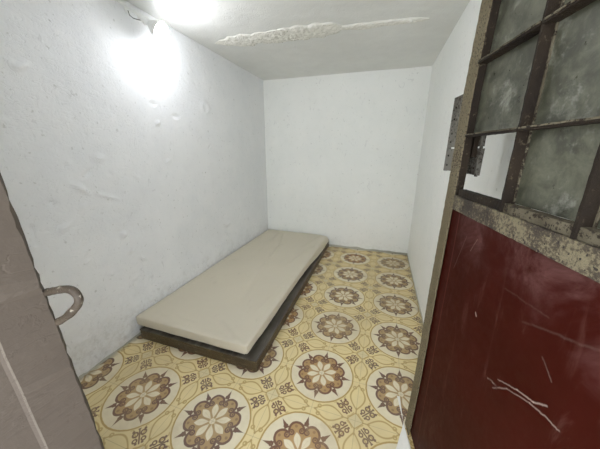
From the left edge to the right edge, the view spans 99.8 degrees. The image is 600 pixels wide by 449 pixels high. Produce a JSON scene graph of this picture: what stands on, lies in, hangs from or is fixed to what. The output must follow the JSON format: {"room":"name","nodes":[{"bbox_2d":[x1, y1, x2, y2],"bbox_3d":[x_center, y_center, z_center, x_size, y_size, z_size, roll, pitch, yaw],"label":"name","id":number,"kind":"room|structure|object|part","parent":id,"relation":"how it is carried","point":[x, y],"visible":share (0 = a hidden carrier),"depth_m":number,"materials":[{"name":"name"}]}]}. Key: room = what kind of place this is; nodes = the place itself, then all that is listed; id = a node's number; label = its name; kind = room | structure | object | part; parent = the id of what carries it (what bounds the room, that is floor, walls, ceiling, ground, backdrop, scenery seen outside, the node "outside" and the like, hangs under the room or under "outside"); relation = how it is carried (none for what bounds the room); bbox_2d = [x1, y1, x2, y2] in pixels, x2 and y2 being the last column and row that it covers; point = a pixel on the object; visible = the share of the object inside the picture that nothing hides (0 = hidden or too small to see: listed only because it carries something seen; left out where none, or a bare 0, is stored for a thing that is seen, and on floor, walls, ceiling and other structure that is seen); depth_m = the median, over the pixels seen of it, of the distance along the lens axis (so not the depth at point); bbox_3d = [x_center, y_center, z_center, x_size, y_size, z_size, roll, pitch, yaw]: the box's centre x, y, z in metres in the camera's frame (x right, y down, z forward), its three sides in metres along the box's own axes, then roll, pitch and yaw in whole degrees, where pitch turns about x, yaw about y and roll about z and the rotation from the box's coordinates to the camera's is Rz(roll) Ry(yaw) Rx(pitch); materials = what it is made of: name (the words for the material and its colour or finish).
{"room":"prison interior","nodes":[
{"label":"prison interior","id":0,"kind":"room"},
{"bbox_2d":[0,0,267,376],"bbox_3d":[-0.995,-0.412,2.125,0.136,2.125,3.050,5,17,17],"label":"wall","id":1,"kind":"structure","parent":0,"point":[133,162],"depth_m":1.56,"materials":[{"name":"paint"}]},
{"bbox_2d":[78,332,140,379],"bbox_3d":[-0.948,0.606,2.404,0.023,0.016,3.050,5,17,17],"label":"baseboard","id":2,"kind":"structure","parent":1,"relation":"attached to","point":[134,337],"depth_m":1.60,"materials":[{"name":"grey paint"}]},
{"bbox_2d":[115,0,126,5],"bbox_3d":[-1.209,-1.149,0.958,0.025,0.029,1.156,5,17,17],"label":"conduit","id":3,"kind":"object","parent":1,"relation":"attached to","point":[122,2],"visible":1,"depth_m":1.46,"materials":[{"name":"white plastic"}]},
{"bbox_2d":[124,6,168,40],"bbox_3d":[-0.926,-1.228,1.549,0.232,0.174,0.106,3,16,10],"label":"wall lamp","id":4,"kind":"object","parent":1,"relation":"attached to","point":[158,29],"visible":0.98,"depth_m":1.51,"materials":[{"name":"white plastic"}]},
{"bbox_3d":[-1.000,-1.272,1.514,0.080,0.050,0.021,2,16,7],"label":"arm","id":5,"kind":"part","parent":4,"relation":"part of","materials":[{"name":"white plastic"}]},
{"bbox_3d":[-0.854,-1.186,1.548,0.085,0.095,0.101,5,17,17],"label":"bulb","id":6,"kind":"part","parent":4,"relation":"part of","materials":[{"name":"white glass"}]},
{"bbox_2d":[80,246,422,448],"bbox_3d":[-0.021,0.783,2.013,2.270,0.100,3.520,5,17,17],"label":"floor","id":7,"kind":"structure","parent":0,"point":[334,373],"depth_m":1.44,"materials":[{"name":"tile"}]},
{"bbox_2d":[140,242,328,371],"bbox_3d":[-0.347,0.516,2.607,0.898,0.079,2.158,5,17,17],"label":"platform","id":8,"kind":"object","parent":7,"relation":"on","point":[251,361],"visible":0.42,"depth_m":1.67,"materials":[{"name":"brown wood"}]},
{"bbox_3d":[-0.678,0.801,1.636,0.894,0.071,0.028,5,17,17],"label":"rail","id":9,"kind":"part","parent":8,"relation":"part of","materials":[{"name":"brown wood"}]},
{"bbox_2d":[136,229,328,353],"bbox_3d":[-0.374,0.419,2.612,0.930,0.102,2.178,5,17,17],"label":"mattress","id":10,"kind":"object","parent":8,"relation":"on","point":[230,304],"visible":1,"depth_m":2.03,"materials":[{"name":"fabric"}]},
{"bbox_3d":[0.051,0.558,2.483,0.033,0.071,2.099,5,17,17],"label":"rail","id":11,"kind":"part","parent":8,"relation":"part of","materials":[{"name":"brown wood"}]},
{"bbox_2d":[396,396,410,448],"bbox_3d":[0.480,0.954,1.193,0.097,0.033,0.345,5,17,17],"label":"strip","id":12,"kind":"object","parent":7,"relation":"on","point":[403,442],"visible":1,"depth_m":1.15,"materials":[{"name":"white paint"}]},
{"bbox_2d":[125,0,469,79],"bbox_3d":[-0.014,-1.372,1.430,2.200,0.125,3.300,5,17,17],"label":"ceiling","id":13,"kind":"structure","parent":0,"point":[205,22],"depth_m":1.87,"materials":[{"name":"paint"}]},
{"bbox_2d":[215,22,341,46],"bbox_3d":[-0.199,-1.463,1.971,1.070,0.036,0.271,5,17,17],"label":"trim","id":14,"kind":"structure","parent":13,"relation":"attached to","point":[314,30],"depth_m":1.92,"materials":[{"name":"paint"}]},
{"bbox_2d":[340,17,428,29],"bbox_3d":[0.558,-1.405,1.767,0.640,0.028,0.104,5,17,17],"label":"trim","id":15,"kind":"structure","parent":13,"relation":"attached to","point":[365,25],"depth_m":1.75,"materials":[{"name":"paint"}]},
{"bbox_2d":[263,66,431,252],"bbox_3d":[0.470,-0.738,3.266,1.941,2.125,0.123,5,17,17],"label":"wall","id":16,"kind":"structure","parent":0,"point":[343,151],"depth_m":3.15,"materials":[{"name":"paint"}]},
{"bbox_2d":[329,244,407,254],"bbox_3d":[0.446,0.284,3.499,1.941,0.032,0.032,5,17,17],"label":"baseboard","id":17,"kind":"structure","parent":16,"relation":"attached to","point":[359,248],"depth_m":3.34,"materials":[{"name":"white paint"}]},
{"bbox_2d":[408,0,599,321],"bbox_3d":[0.971,-0.224,1.508,0.123,2.125,3.053,5,17,17],"label":"wall","id":18,"kind":"structure","parent":0,"point":[449,72],"depth_m":1.88,"materials":[{"name":"paint"}]},
{"bbox_2d":[407,255,423,324],"bbox_3d":[0.912,0.785,1.821,0.020,0.011,3.050,5,17,17],"label":"baseboard","id":19,"kind":"structure","parent":18,"relation":"attached to","point":[407,255],"depth_m":2.32,"materials":[{"name":"white paint"}]},
{"bbox_3d":[-0.501,0.113,0.328,2.200,2.125,0.200,5,17,17],"label":"wall","id":20,"kind":"structure","parent":0,"visible":0},
{"bbox_2d":[0,173,104,448],"bbox_3d":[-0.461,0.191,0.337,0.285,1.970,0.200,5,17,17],"label":"door","id":21,"kind":"structure","parent":20,"relation":"attached to","point":[44,404],"depth_m":0.38,"materials":[{"name":"grey wood"}]},
{"bbox_2d":[43,285,83,325],"bbox_3d":[-0.377,0.135,0.399,0.103,0.093,0.016,4,17,12],"label":"handle","id":22,"kind":"object","parent":20,"relation":"attached to","point":[73,291],"visible":0.88,"depth_m":0.38,"materials":[{"name":"silver metal"}]},
{"bbox_2d":[405,0,599,448],"bbox_3d":[0.489,0.125,0.626,0.062,1.919,0.950,3,16,8],"label":"door","id":23,"kind":"structure","parent":20,"relation":"in","point":[509,353],"depth_m":0.53,"materials":[{"name":"paint"}]},
{"bbox_3d":[0.582,-0.343,0.973,0.014,0.265,0.008,3,16,8],"label":"lock plate","id":24,"kind":"part","parent":23,"relation":"part of","materials":[{"name":"grey metal"}]},
{"bbox_3d":[0.459,0.541,0.677,0.005,1.056,0.705,3,16,8],"label":"panel","id":25,"kind":"part","parent":23,"relation":"part of","materials":[{"name":"red metal"}]},
{"bbox_3d":[0.508,-0.328,0.624,0.003,0.191,0.241,3,16,8],"label":"pane","id":26,"kind":"part","parent":23,"relation":"part of","materials":[{"name":"grey glass"}]},
{"bbox_3d":[0.508,-0.512,0.570,0.003,0.191,0.241,3,16,8],"label":"pane","id":27,"kind":"part","parent":23,"relation":"part of","materials":[{"name":"grey glass"}]},
{"bbox_3d":[0.465,0.019,0.501,0.035,0.047,0.660,3,16,8],"label":"lock rail","id":28,"kind":"part","parent":23,"relation":"part of","materials":[{"name":"metal"}]},
{"bbox_3d":[0.475,-0.099,0.464,0.003,0.158,0.182,3,16,8],"label":"pane","id":29,"kind":"part","parent":23,"relation":"part of","materials":[{"name":"grey glass"}]},
{"label":"pane","id":30,"kind":"part","parent":23,"relation":"part of","materials":[{"name":"grey glass"}]}
]}

